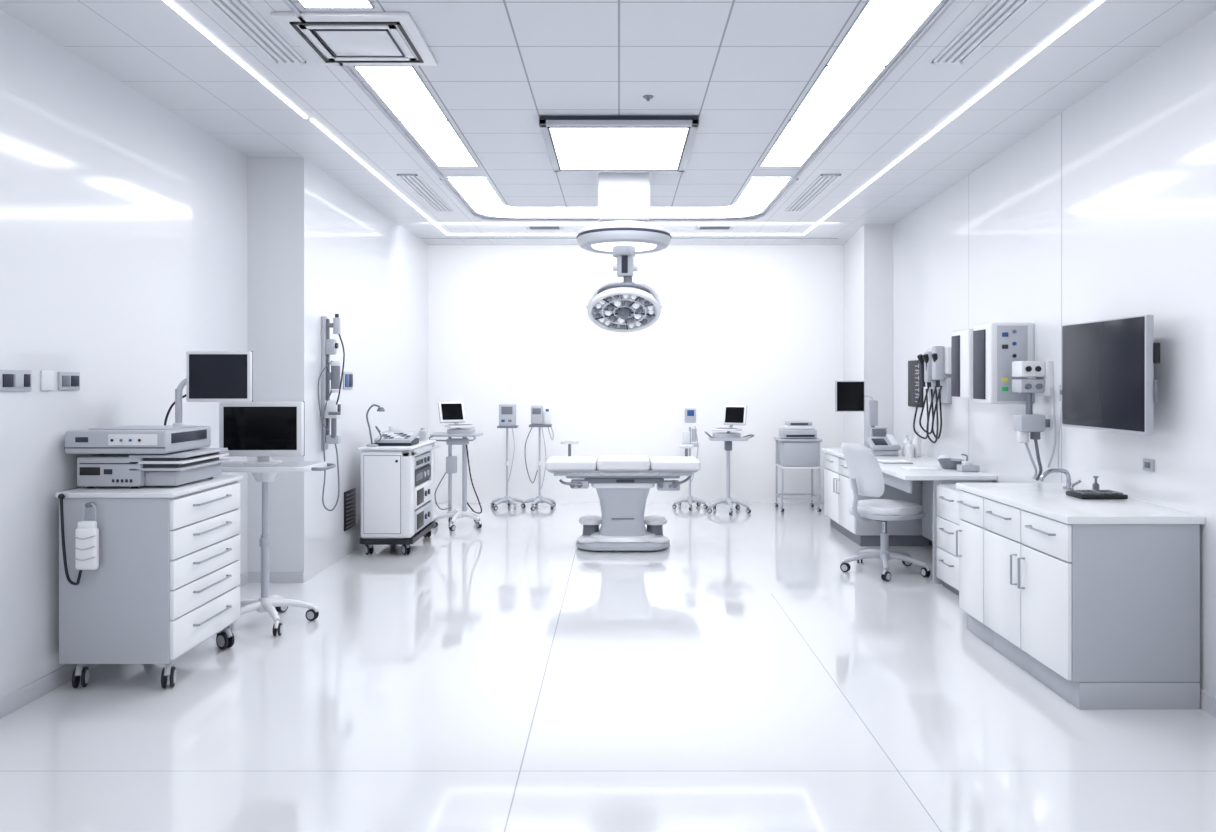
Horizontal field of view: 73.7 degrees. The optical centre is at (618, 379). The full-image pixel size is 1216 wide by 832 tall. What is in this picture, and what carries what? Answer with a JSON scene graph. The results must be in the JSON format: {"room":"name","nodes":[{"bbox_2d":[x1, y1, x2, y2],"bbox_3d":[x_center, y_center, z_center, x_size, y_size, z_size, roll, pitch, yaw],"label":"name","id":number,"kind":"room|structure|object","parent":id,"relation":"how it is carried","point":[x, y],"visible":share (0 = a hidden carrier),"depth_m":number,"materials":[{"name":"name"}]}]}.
{"room":"operating room","nodes":[
{"label":"operating room","id":0,"kind":"room"},
{"bbox_2d":[0,9,427,698],"bbox_3d":[-2.640,-0.075,4.200,0.620,3.150,11.400,0,0,0],"label":"wall","id":1,"kind":"structure","parent":0,"point":[134,239],"depth_m":4.80,"materials":[{"name":"white paint"}]},
{"bbox_2d":[0,370,30,390],"bbox_3d":[-2.741,0.003,3.680,0.018,0.095,0.200,0,0,0],"label":"wall socket","id":2,"kind":"object","parent":1,"relation":"attached to","point":[10,380],"visible":1,"depth_m":3.67,"materials":[{"name":"grey plastic"}]},
{"bbox_2d":[14,374,22,386],"bbox_3d":[-2.735,0.003,3.695,0.006,0.059,0.050,0,0,0],"label":"socket","id":3,"kind":"object","parent":2,"relation":"attached to","point":[18,378],"depth_m":3.69,"materials":[{"name":"grey plastic"}]},
{"bbox_2d":[24,374,30,386],"bbox_3d":[-2.735,0.003,3.748,0.006,0.059,0.035,0,0,0],"label":"socket","id":4,"kind":"object","parent":2,"relation":"attached to","point":[27,377],"depth_m":3.74,"materials":[{"name":"grey plastic"}]},
{"bbox_2d":[40,371,53,390],"bbox_3d":[-2.744,0.003,3.890,0.012,0.095,0.080,0,0,0],"label":"wall socket","id":5,"kind":"object","parent":1,"relation":"attached to","point":[46,377],"visible":1,"depth_m":3.88,"materials":[{"name":"white plastic"}]},
{"bbox_2d":[58,372,79,389],"bbox_3d":[-2.741,0.005,4.045,0.018,0.090,0.150,0,0,0],"label":"wall socket","id":6,"kind":"object","parent":1,"relation":"attached to","point":[66,380],"visible":1,"depth_m":4.03,"materials":[{"name":"grey plastic"}]},
{"bbox_2d":[0,571,303,718],"bbox_3d":[-2.540,1.457,2.250,0.420,0.085,7.500,0,0,0],"label":"baseboard","id":7,"kind":"structure","parent":1,"relation":"attached to","point":[15,700],"depth_m":3.94,"materials":[{"name":"white paint"}]},
{"bbox_2d":[318,314,344,510],"bbox_3d":[-2.237,0.254,6.324,0.186,1.547,0.192,0,0,0],"label":"rail","id":8,"kind":"object","parent":1,"relation":"attached to","point":[329,409],"visible":0.99,"depth_m":6.34,"materials":[{"name":"grey plastic"}]},
{"bbox_2d":[326,361,340,392],"bbox_3d":[-2.245,-0.025,6.380,0.110,0.250,0.080,0,0,0],"label":"wall-mounted medical device","id":9,"kind":"object","parent":8,"relation":"on","point":[334,375],"depth_m":6.35,"materials":[{"name":"grey plastic"}]},
{"bbox_2d":[343,372,352,388],"bbox_3d":[-2.320,0.004,6.912,0.020,0.139,0.230,0,0,0],"label":"wall outlet","id":10,"kind":"object","parent":1,"relation":"attached to","point":[347,376],"visible":0.99,"depth_m":6.91,"materials":[{"name":"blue plastic"}]},
{"bbox_2d":[344,488,355,530],"bbox_3d":[-2.320,1.115,7.000,0.020,0.330,0.280,0,0,0],"label":"air vent","id":11,"kind":"object","parent":1,"relation":"in","point":[350,495],"visible":1,"depth_m":6.97,"materials":[{"name":"black plastic"}]},
{"bbox_2d":[0,503,1215,831],"bbox_3d":[0.100,1.550,4.300,6.600,0.100,11.600,0,0,0],"label":"floor","id":12,"kind":"structure","parent":0,"point":[506,674],"depth_m":3.68,"materials":[{"name":"white tile"}]},
{"bbox_2d":[55,475,242,687],"bbox_3d":[-2.405,1.020,4.245,0.591,0.960,0.730,0,0,0],"label":"cart","id":13,"kind":"object","parent":12,"relation":"on","point":[166,580],"visible":0.98,"depth_m":3.89,"materials":[{"name":"grey"}]},
{"bbox_2d":[58,494,81,584],"bbox_3d":[-2.600,0.759,3.849,0.140,0.436,0.033,0,0,13],"label":"power cable","id":14,"kind":"object","parent":13,"relation":"hanging from","point":[61,497],"visible":1,"depth_m":3.85,"materials":[{"name":"black rubber"}]},
{"bbox_2d":[73,502,98,569],"bbox_3d":[-2.525,0.742,3.849,0.102,0.317,0.058,0,0,0],"label":"pouch","id":15,"kind":"object","parent":13,"relation":"hanging from","point":[86,536],"visible":1,"depth_m":3.83,"materials":[{"name":"white plastic"}]},
{"bbox_2d":[77,448,229,487],"bbox_3d":[-2.410,0.455,4.248,0.540,0.168,0.504,0,0,0],"label":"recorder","id":16,"kind":"object","parent":13,"relation":"on","point":[187,466],"visible":0.93,"depth_m":4.02,"materials":[{"name":"grey plastic"}]},
{"bbox_2d":[64,425,210,453],"bbox_3d":[-2.468,0.303,4.191,0.504,0.119,0.459,0,0,0],"label":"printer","id":17,"kind":"object","parent":16,"relation":"on","point":[128,439],"visible":1,"depth_m":3.97,"materials":[{"name":"grey plastic"}]},
{"bbox_2d":[129,448,227,459],"bbox_3d":[-2.280,0.386,4.220,0.280,0.029,0.440,0,0,0],"label":"tray","id":18,"kind":"object","parent":16,"relation":"on","point":[199,453],"depth_m":4.10,"materials":[{"name":"grey plastic"}]},
{"bbox_2d":[130,452,228,463],"bbox_3d":[-2.285,0.398,4.235,0.270,0.035,0.470,0,0,0],"label":"tray","id":19,"kind":"object","parent":16,"relation":"on","point":[175,457],"depth_m":4.04,"materials":[{"name":"white plastic"}]},
{"bbox_2d":[130,457,229,470],"bbox_3d":[-2.290,0.432,4.250,0.260,0.035,0.500,0,0,0],"label":"tray","id":20,"kind":"object","parent":16,"relation":"on","point":[189,463],"depth_m":4.02,"materials":[{"name":"grey plastic"}]},
{"bbox_2d":[164,351,252,424],"bbox_3d":[-2.306,0.188,4.555,0.472,0.702,0.096,0,0,-7],"label":"monitor","id":21,"kind":"object","parent":13,"relation":"on","point":[211,376],"visible":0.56,"depth_m":4.55,"materials":[{"name":"grey plastic"}]},
{"bbox_2d":[217,401,335,635],"bbox_3d":[-2.125,0.816,4.998,0.736,1.368,0.569,0,0,0],"label":"monitor stand","id":22,"kind":"object","parent":12,"relation":"on","point":[263,430],"visible":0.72,"depth_m":4.95,"materials":[{"name":"white plastic"}]},
{"bbox_2d":[219,401,304,456],"bbox_3d":[-2.191,0.300,4.978,0.502,0.337,0.078,0,0,0],"label":"monitor","id":23,"kind":"object","parent":22,"relation":"on","point":[255,428],"depth_m":4.95,"materials":[{"name":"white plastic"}]},
{"bbox_2d":[222,461,335,471],"bbox_3d":[-2.124,0.528,4.970,0.731,0.035,0.380,0,0,0],"label":"tray","id":24,"kind":"object","parent":22,"relation":"on","point":[232,466],"depth_m":4.84,"materials":[{"name":"white plastic"}]},
{"bbox_2d":[358,440,438,554],"bbox_3d":[-1.962,1.038,7.348,0.516,0.925,0.924,0,0,0],"label":"equipment cart","id":25,"kind":"object","parent":12,"relation":"on","point":[397,483],"visible":0.98,"depth_m":6.90,"materials":[{"name":"white plastic"}]},
{"bbox_2d":[366,404,384,446],"bbox_3d":[-2.098,0.391,6.997,0.165,0.364,0.105,0,0,0],"label":"gooseneck lamp","id":26,"kind":"object","parent":25,"relation":"on","point":[372,444],"visible":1,"depth_m":6.98,"materials":[{"name":"grey plastic"}]},
{"bbox_2d":[374,431,418,445],"bbox_3d":[-1.970,0.518,7.199,0.320,0.109,0.318,0,0,0],"label":"console","id":27,"kind":"object","parent":25,"relation":"on","point":[389,438],"visible":0.95,"depth_m":7.09,"materials":[{"name":"grey plastic"}]},
{"bbox_2d":[419,428,425,440],"bbox_3d":[-1.860,0.513,7.680,0.070,0.120,0.070,0,0,0],"label":"canister","id":28,"kind":"object","parent":25,"relation":"on","point":[422,433],"visible":0.99,"depth_m":7.66,"materials":[{"name":"grey plastic"}]},
{"bbox_2d":[429,402,482,530],"bbox_3d":[-1.649,0.863,8.283,0.522,1.274,0.510,0,0,0],"label":"trolley","id":29,"kind":"object","parent":12,"relation":"on","point":[449,412],"visible":0.94,"depth_m":8.27,"materials":[{"name":"white plastic"}]},
{"bbox_2d":[438,402,464,422],"bbox_3d":[-1.723,0.332,8.343,0.276,0.212,0.212,0,0,0],"label":"monitor","id":30,"kind":"object","parent":29,"relation":"on","point":[449,412],"depth_m":8.32,"materials":[{"name":"white plastic"}]},
{"bbox_2d":[429,428,482,441],"bbox_3d":[-1.660,0.556,8.274,0.500,0.113,0.413,0,0,0],"label":"tray","id":31,"kind":"object","parent":29,"relation":"on","point":[464,433],"depth_m":8.17,"materials":[{"name":"grey plastic"}]},
{"bbox_2d":[491,404,523,509],"bbox_3d":[-1.309,0.890,9.517,0.412,1.220,0.396,0,0,0],"label":"stand","id":32,"kind":"object","parent":12,"relation":"on","point":[507,412],"visible":1,"depth_m":9.44,"materials":[{"name":"grey plastic"}]},
{"bbox_2d":[521,406,555,510],"bbox_3d":[-0.946,0.900,9.502,0.398,1.200,0.412,0,0,0],"label":"stand","id":33,"kind":"object","parent":12,"relation":"on","point":[539,418],"visible":1,"depth_m":9.46,"materials":[{"name":"grey plastic"}]},
{"bbox_2d":[545,440,700,550],"bbox_3d":[0.035,1.032,7.354,1.360,0.935,0.652,0,0,0],"label":"table","id":34,"kind":"object","parent":12,"relation":"on","point":[622,483],"visible":1,"depth_m":7.11,"materials":[{"name":"grey plastic"}]},
{"bbox_2d":[545,456,597,470],"bbox_3d":[-0.421,0.750,7.300,0.448,0.077,0.525,0,0,0],"label":"cushion","id":35,"kind":"object","parent":34,"relation":"on","point":[555,463],"depth_m":7.05,"materials":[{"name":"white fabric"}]},
{"bbox_2d":[597,455,649,470],"bbox_3d":[0.040,0.744,7.300,0.466,0.089,0.525,0,0,0],"label":"cushion","id":36,"kind":"object","parent":34,"relation":"on","point":[604,462],"depth_m":7.04,"materials":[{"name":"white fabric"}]},
{"bbox_2d":[649,456,700,470],"bbox_3d":[0.496,0.750,7.300,0.438,0.077,0.525,0,0,0],"label":"cushion","id":37,"kind":"object","parent":34,"relation":"on","point":[656,463],"depth_m":7.05,"materials":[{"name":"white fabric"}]},
{"bbox_2d":[672,408,707,510],"bbox_3d":[0.827,0.915,9.485,0.411,1.170,0.400,0,0,0],"label":"stand","id":38,"kind":"object","parent":12,"relation":"on","point":[689,413],"visible":0.94,"depth_m":9.45,"materials":[{"name":"grey plastic"}]},
{"bbox_2d":[705,405,753,515],"bbox_3d":[1.252,0.896,9.179,0.557,1.209,0.473,0,0,0],"label":"monitor stand","id":39,"kind":"object","parent":12,"relation":"on","point":[733,415],"visible":1,"depth_m":9.17,"materials":[{"name":"grey plastic"}]},
{"bbox_2d":[705,431,753,440],"bbox_3d":[1.251,0.632,9.200,0.558,0.096,0.320,0,0,0],"label":"tray","id":40,"kind":"object","parent":39,"relation":"on","point":[716,436],"depth_m":9.08,"materials":[{"name":"grey plastic"}]},
{"bbox_2d":[723,405,746,424],"bbox_3d":[1.323,0.401,9.233,0.260,0.220,0.181,0,0,0],"label":"monitor","id":41,"kind":"object","parent":39,"relation":"on","point":[733,415],"depth_m":9.21,"materials":[{"name":"white plastic"}]},
{"bbox_2d":[774,437,821,511],"bbox_3d":[2.070,1.087,9.400,0.480,0.825,0.400,0,0,0],"label":"trolley","id":42,"kind":"object","parent":12,"relation":"on","point":[791,453],"visible":1,"depth_m":9.21,"materials":[{"name":"grey plastic"}]},
{"bbox_2d":[779,421,816,437],"bbox_3d":[2.070,0.577,9.398,0.380,0.194,0.304,0,0,0],"label":"printer","id":43,"kind":"object","parent":42,"relation":"on","point":[791,429],"visible":1,"depth_m":9.28,"materials":[{"name":"grey plastic"}]},
{"bbox_2d":[824,453,928,545],"bbox_3d":[2.443,1.121,7.840,0.714,0.758,1.080,0,0,0],"label":"base cabinet","id":44,"kind":"object","parent":12,"relation":"on","point":[838,494],"visible":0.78,"depth_m":7.32,"materials":[{"name":"grey laminate"}]},
{"bbox_2d":[840,442,930,580],"bbox_3d":[2.068,0.990,6.327,0.662,1.020,0.645,0,0,14],"label":"office chair","id":45,"kind":"object","parent":12,"relation":"on","point":[866,478],"visible":1,"depth_m":6.19,"materials":[{"name":"grey plastic"}]},
{"bbox_2d":[882,472,993,583],"bbox_3d":[2.455,1.120,6.625,0.610,0.760,1.310,0,0,0],"label":"desk","id":46,"kind":"object","parent":12,"relation":"on","point":[929,487],"visible":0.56,"depth_m":6.24,"materials":[{"name":"grey laminate"}]},
{"bbox_2d":[822,448,996,479],"bbox_3d":[2.499,0.719,7.175,0.798,0.038,2.450,0,0,0],"label":"countertop","id":47,"kind":"structure","parent":46,"relation":"on","point":[895,470],"depth_m":6.27,"materials":[{"name":"white laminate"}]},
{"bbox_2d":[835,381,877,426],"bbox_3d":[2.360,0.354,7.980,0.481,0.690,0.160,0,0,0],"label":"monitor","id":48,"kind":"object","parent":47,"relation":"on","point":[850,396],"visible":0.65,"depth_m":7.91,"materials":[{"name":"grey plastic"}]},
{"bbox_2d":[866,427,900,455],"bbox_3d":[2.460,0.575,7.596,0.260,0.248,0.308,0,0,0],"label":"desktop medical device","id":49,"kind":"object","parent":47,"relation":"on","point":[881,443],"visible":0.97,"depth_m":7.49,"materials":[{"name":"grey plastic"}]},
{"bbox_2d":[877,460,912,463],"bbox_3d":[2.325,0.692,6.865,0.250,0.015,0.230,0,0,0],"label":"paper tray","id":50,"kind":"object","parent":47,"relation":"on","point":[879,461],"visible":0.82,"depth_m":6.80,"materials":[{"name":"white paper"}]},
{"bbox_2d":[902,435,908,455],"bbox_3d":[2.660,0.604,7.500,0.074,0.190,0.074,0,0,0],"label":"bottle","id":51,"kind":"object","parent":47,"relation":"on","point":[904,443],"visible":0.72,"depth_m":7.49,"materials":[{"name":"white plastic"}]},
{"bbox_2d":[905,440,913,456],"bbox_3d":[2.640,0.624,7.360,0.074,0.150,0.074,0,0,0],"label":"bottle","id":52,"kind":"object","parent":47,"relation":"on","point":[909,448],"visible":1,"depth_m":7.33,"materials":[{"name":"white plastic"}]},
{"bbox_2d":[913,431,920,456],"bbox_3d":[2.720,0.584,7.400,0.074,0.230,0.074,0,0,0],"label":"bottle","id":53,"kind":"object","parent":47,"relation":"on","point":[916,441],"visible":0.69,"depth_m":7.37,"materials":[{"name":"white plastic"}]},
{"bbox_2d":[901,467,940,469],"bbox_3d":[2.375,0.697,6.400,0.250,0.005,0.200,0,0,0],"label":"paper sheet","id":54,"kind":"object","parent":47,"relation":"on","point":[907,468],"visible":1,"depth_m":6.36,"materials":[{"name":"white paper"}]},
{"bbox_2d":[937,458,963,468],"bbox_3d":[2.620,0.663,6.400,0.200,0.072,0.199,0,0,0],"label":"bowl","id":55,"kind":"object","parent":47,"relation":"on","point":[946,463],"visible":0.89,"depth_m":6.34,"materials":[{"name":"grey plastic"}]},
{"bbox_2d":[957,454,979,471],"bbox_3d":[2.670,0.631,6.200,0.140,0.135,0.100,0,0,0],"label":"pump dispenser","id":56,"kind":"object","parent":47,"relation":"on","point":[966,466],"visible":1,"depth_m":6.16,"materials":[{"name":"grey plastic"}]},
{"bbox_2d":[937,484,960,595],"bbox_3d":[2.513,1.130,5.715,0.454,0.740,0.430,0,0,0],"label":"drawer unit","id":57,"kind":"object","parent":12,"relation":"on","point":[948,518],"visible":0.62,"depth_m":5.72,"materials":[{"name":"white laminate"}]},
{"bbox_2d":[956,490,991,646],"bbox_3d":[2.328,1.079,4.715,0.634,0.843,0.330,0,0,0],"label":"base cabinet","id":58,"kind":"object","parent":12,"relation":"on","point":[971,506],"visible":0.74,"depth_m":4.70,"materials":[{"name":"grey laminate"}]},
{"bbox_2d":[984,498,1029,673],"bbox_3d":[2.328,1.079,4.340,0.634,0.843,0.420,0,0,0],"label":"base cabinet","id":59,"kind":"object","parent":12,"relation":"on","point":[1002,522],"visible":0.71,"depth_m":4.32,"materials":[{"name":"grey laminate"}]},
{"bbox_2d":[1018,510,1199,708],"bbox_3d":[2.328,1.079,3.910,0.634,0.843,0.440,0,0,0],"label":"base cabinet","id":60,"kind":"object","parent":12,"relation":"on","point":[1110,613],"visible":0.98,"depth_m":3.69,"materials":[{"name":"grey laminate"}]},
{"bbox_2d":[956,483,1204,523],"bbox_3d":[2.380,0.638,4.290,0.686,0.036,1.220,0,0,0],"label":"countertop","id":61,"kind":"structure","parent":60,"relation":"on","point":[1049,500],"depth_m":4.00,"materials":[{"name":"white laminate"}]},
{"bbox_2d":[1039,468,1080,489],"bbox_3d":[2.490,0.559,4.594,0.246,0.120,0.059,0,0,-4],"label":"faucet","id":62,"kind":"object","parent":61,"relation":"on","point":[1068,486],"visible":1,"depth_m":4.58,"materials":[{"name":"silver metal"}]},
{"bbox_2d":[1092,476,1098,489],"bbox_3d":[2.597,0.572,4.417,0.040,0.095,0.040,0,0,0],"label":"soap dispenser","id":63,"kind":"object","parent":61,"relation":"on","point":[1095,486],"visible":0.83,"depth_m":4.41,"materials":[{"name":"grey plastic"}]},
{"bbox_2d":[1066,490,1127,498],"bbox_3d":[2.520,0.603,4.280,0.240,0.032,0.160,0,0,0],"label":"tray","id":64,"kind":"object","parent":61,"relation":"on","point":[1082,494],"visible":1,"depth_m":4.22,"materials":[{"name":"black plastic"}]},
{"bbox_2d":[0,0,1215,244],"bbox_3d":[0.150,-1.700,4.250,6.300,0.100,11.500,0,0,0],"label":"ceiling","id":65,"kind":"structure","parent":0,"point":[744,67],"depth_m":4.53,"materials":[{"name":"tile"}]},
{"bbox_2d":[163,0,306,118],"bbox_3d":[-1.961,-1.644,3.040,0.018,0.012,4.080,0,0,0],"label":"recessed light","id":66,"kind":"object","parent":65,"relation":"in","point":[173,6],"visible":1,"depth_m":4.08,"materials":[{"name":"white plastic"}]},
{"bbox_2d":[207,0,305,63],"bbox_3d":[-1.700,-1.644,3.400,0.160,0.012,1.600,0,0,0],"label":"ceiling vent","id":67,"kind":"object","parent":65,"relation":"in","point":[240,13],"visible":1,"depth_m":3.81,"materials":[{"name":"white plastic"}]},
{"bbox_2d":[297,0,373,8],"bbox_3d":[-1.235,-1.645,2.995,0.310,0.010,1.170,0,0,0],"label":"ceiling light panel","id":68,"kind":"object","parent":65,"relation":"attached to","point":[306,4],"visible":1,"depth_m":3.54,"materials":[{"name":"white plastic"}]},
{"bbox_2d":[271,12,437,65],"bbox_3d":[-1.250,-1.637,3.920,0.620,0.027,0.580,0,0,0],"label":"ceiling vent","id":69,"kind":"object","parent":65,"relation":"in","point":[351,38],"visible":1,"depth_m":3.85,"materials":[{"name":"white plastic"}]},
{"bbox_2d":[310,119,448,235],"bbox_3d":[-1.941,-1.644,7.160,0.018,0.012,4.080,0,0,0],"label":"recessed light","id":70,"kind":"object","parent":65,"relation":"in","point":[318,125],"visible":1,"depth_m":6.31,"materials":[{"name":"white plastic"}]},
{"bbox_2d":[353,66,447,120],"bbox_3d":[-1.235,-1.645,4.685,0.310,0.010,0.890,0,0,0],"label":"ceiling light panel","id":71,"kind":"object","parent":65,"relation":"attached to","point":[402,89],"visible":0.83,"depth_m":4.63,"materials":[{"name":"white plastic"}]},
{"bbox_2d":[397,174,452,211],"bbox_3d":[-1.700,-1.644,7.200,0.160,0.012,1.400,0,0,0],"label":"ceiling vent","id":72,"kind":"object","parent":65,"relation":"in","point":[413,181],"visible":1,"depth_m":7.08,"materials":[{"name":"white plastic"}]},
{"bbox_2d":[400,120,477,166],"bbox_3d":[-1.235,-1.645,5.685,0.310,0.010,1.090,0,0,0],"label":"ceiling light panel","id":73,"kind":"object","parent":65,"relation":"attached to","point":[439,140],"visible":1,"depth_m":5.61,"materials":[{"name":"white plastic"}]},
{"bbox_2d":[446,177,597,217],"bbox_3d":[-0.803,-1.643,7.355,1.197,0.013,1.612,0,0,0],"label":"recessed light","id":74,"kind":"object","parent":65,"relation":"in","point":[479,195],"depth_m":7.71,"materials":[{"name":"white plastic"}]},
{"bbox_2d":[525,225,563,229],"bbox_3d":[-0.800,-1.641,8.710,0.400,0.018,0.220,0,0,0],"label":"ceiling vent","id":75,"kind":"object","parent":65,"relation":"in","point":[529,227],"visible":1,"depth_m":8.68,"materials":[{"name":"grey plastic"}]},
{"bbox_2d":[539,115,698,171],"bbox_3d":[0.000,-1.619,5.623,1.000,0.062,1.154,0,0,0],"label":"ceiling light","id":76,"kind":"object","parent":65,"relation":"attached to","point":[574,143],"visible":1,"depth_m":5.42,"materials":[{"name":"grey plastic"}]},
{"bbox_2d":[550,128,687,168],"bbox_3d":[0.000,-1.602,5.625,0.876,0.016,1.026,0,0,0],"label":"diffuser","id":77,"kind":"object","parent":76,"relation":"attached to","point":[572,148],"depth_m":5.56,"materials":[{"name":"white plastic"}]},
{"bbox_2d":[439,178,798,220],"bbox_3d":[0.000,-1.638,7.454,2.927,0.024,1.708,0,0,0],"label":"trim","id":78,"kind":"structure","parent":65,"relation":"attached to","point":[442,181],"depth_m":8.27,"materials":[{"name":"grey metal"}]},
{"bbox_2d":[283,0,954,238],"bbox_3d":[0.125,-1.640,3.970,4.850,0.020,10.940,0,0,0],"label":"trim","id":79,"kind":"structure","parent":65,"relation":"attached to","point":[289,3],"depth_m":4.76,"materials":[{"name":"grey metal"}]},
{"bbox_2d":[577,172,670,332],"bbox_3d":[0.040,-1.018,6.500,0.760,1.258,0.760,0,0,0],"label":"light","id":80,"kind":"object","parent":65,"relation":"hanging from","point":[623,230],"visible":0.98,"depth_m":6.33,"materials":[{"name":"white plastic"}]},
{"bbox_2d":[591,242,656,251],"bbox_3d":[0.040,-1.073,6.500,0.530,0.017,0.530,0,0,0],"label":"diffuser","id":81,"kind":"object","parent":80,"relation":"attached to","point":[595,246],"depth_m":6.43,"materials":[{"name":"white plastic"}]},
{"bbox_2d":[449,234,800,235],"bbox_3d":[0.070,-1.644,9.180,3.980,0.012,0.040,0,0,0],"label":"recessed light","id":82,"kind":"object","parent":65,"relation":"in","point":[449,234],"visible":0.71,"depth_m":9.16,"materials":[{"name":"white plastic"}]},
{"bbox_2d":[695,225,734,229],"bbox_3d":[1.030,-1.641,8.710,0.400,0.018,0.220,0,0,0],"label":"ceiling vent","id":83,"kind":"object","parent":65,"relation":"in","point":[698,227],"visible":1,"depth_m":8.68,"materials":[{"name":"grey plastic"}]},
{"bbox_2d":[650,177,791,217],"bbox_3d":[0.851,-1.643,7.355,1.101,0.013,1.612,0,0,0],"label":"recessed light","id":84,"kind":"object","parent":65,"relation":"in","point":[759,192],"depth_m":7.66,"materials":[{"name":"white plastic"}]},
{"bbox_2d":[760,120,839,166],"bbox_3d":[1.240,-1.645,5.685,0.320,0.010,1.090,0,0,0],"label":"ceiling light panel","id":85,"kind":"object","parent":65,"relation":"attached to","point":[798,140],"visible":1,"depth_m":5.61,"materials":[{"name":"white plastic"}]},
{"bbox_2d":[785,174,840,211],"bbox_3d":[1.700,-1.644,7.200,0.160,0.012,1.400,0,0,0],"label":"ceiling vent","id":86,"kind":"object","parent":65,"relation":"in","point":[823,181],"visible":1,"depth_m":7.08,"materials":[{"name":"white plastic"}]},
{"bbox_2d":[790,65,886,120],"bbox_3d":[1.240,-1.645,4.685,0.320,0.010,0.890,0,0,0],"label":"ceiling light panel","id":87,"kind":"object","parent":65,"relation":"attached to","point":[836,89],"visible":1,"depth_m":4.63,"materials":[{"name":"white plastic"}]},
{"bbox_2d":[826,0,942,65],"bbox_3d":[1.240,-1.645,3.770,0.320,0.010,0.920,0,0,0],"label":"ceiling light panel","id":88,"kind":"object","parent":65,"relation":"attached to","point":[881,29],"visible":1,"depth_m":3.81,"materials":[{"name":"white plastic"}]},
{"bbox_2d":[802,0,1104,235],"bbox_3d":[2.089,-1.644,5.100,0.018,0.012,8.200,0,0,0],"label":"recessed light","id":89,"kind":"object","parent":65,"relation":"in","point":[1098,2],"visible":1,"depth_m":4.63,"materials":[{"name":"white plastic"}]},
{"bbox_2d":[932,0,1030,63],"bbox_3d":[1.700,-1.644,3.400,0.160,0.012,1.600,0,0,0],"label":"ceiling vent","id":90,"kind":"object","parent":65,"relation":"in","point":[997,13],"visible":1,"depth_m":3.81,"materials":[{"name":"white plastic"}]},
{"bbox_2d":[428,245,842,502],"bbox_3d":[0.125,-0.075,9.950,6.150,3.150,0.100,0,0,0],"label":"wall","id":91,"kind":"structure","parent":0,"point":[759,328],"depth_m":9.90,"materials":[{"name":"white paint"}]},
{"bbox_2d":[843,10,1215,696],"bbox_3d":[2.803,-0.075,4.200,0.795,3.150,11.400,0,0,0],"label":"wall","id":92,"kind":"structure","parent":0,"point":[1105,210],"depth_m":4.74,"materials":[{"name":"white paint"}]},
{"bbox_2d":[908,360,922,407],"bbox_3d":[2.864,0.035,7.810,0.032,0.450,0.380,0,0,0],"label":"poster","id":93,"kind":"object","parent":92,"relation":"attached to","point":[914,372],"visible":0.8,"depth_m":7.82,"materials":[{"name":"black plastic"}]},
{"bbox_2d":[913,346,951,442],"bbox_3d":[2.714,0.129,7.100,0.252,0.838,0.500,0,0,0],"label":"wall-mounted diagnostic set","id":94,"kind":"object","parent":92,"relation":"attached to","point":[935,362],"visible":0.98,"depth_m":6.97,"materials":[{"name":"white plastic"}]},
{"bbox_2d":[951,323,1033,403],"bbox_3d":[2.598,-0.110,5.645,0.335,0.540,0.610,0,0,0],"label":"equipment box","id":95,"kind":"object","parent":92,"relation":"attached to","point":[982,356],"visible":0.81,"depth_m":5.38,"materials":[{"name":"white plastic"}]},
{"bbox_2d":[1012,361,1055,480],"bbox_3d":[2.643,0.263,5.146,0.205,0.765,0.208,0,0,0],"label":"wall-mounted medical device","id":96,"kind":"object","parent":92,"relation":"attached to","point":[1043,385],"depth_m":5.12,"materials":[{"name":"white plastic"}]},
{"bbox_2d":[1057,385,1061,467],"bbox_3d":[2.713,0.290,4.972,0.039,0.521,0.065,0,0,0],"label":"cable","id":97,"kind":"object","parent":92,"relation":"attached to","point":[1060,386],"visible":0.67,"depth_m":4.97,"materials":[{"name":"grey plastic"}]},
{"bbox_2d":[929,540,1215,717],"bbox_3d":[2.651,1.458,3.550,0.012,0.085,10.113,0,0,3],"label":"baseboard","id":98,"kind":"structure","parent":92,"relation":"attached to","point":[1207,701],"depth_m":3.65,"materials":[{"name":"white paint"}]},
{"bbox_2d":[1062,315,1159,434],"bbox_3d":[2.615,-0.025,4.263,0.169,0.580,0.753,0,0,0],"label":"television","id":99,"kind":"object","parent":92,"relation":"attached to","point":[1109,384],"visible":1,"depth_m":4.17,"materials":[{"name":"grey plastic"}]},
{"bbox_2d":[1143,458,1154,471],"bbox_3d":[2.679,0.430,4.100,0.020,0.060,0.080,0,0,0],"label":"wall socket","id":100,"kind":"object","parent":92,"relation":"attached to","point":[1148,464],"visible":1,"depth_m":4.09,"materials":[{"name":"grey plastic"}]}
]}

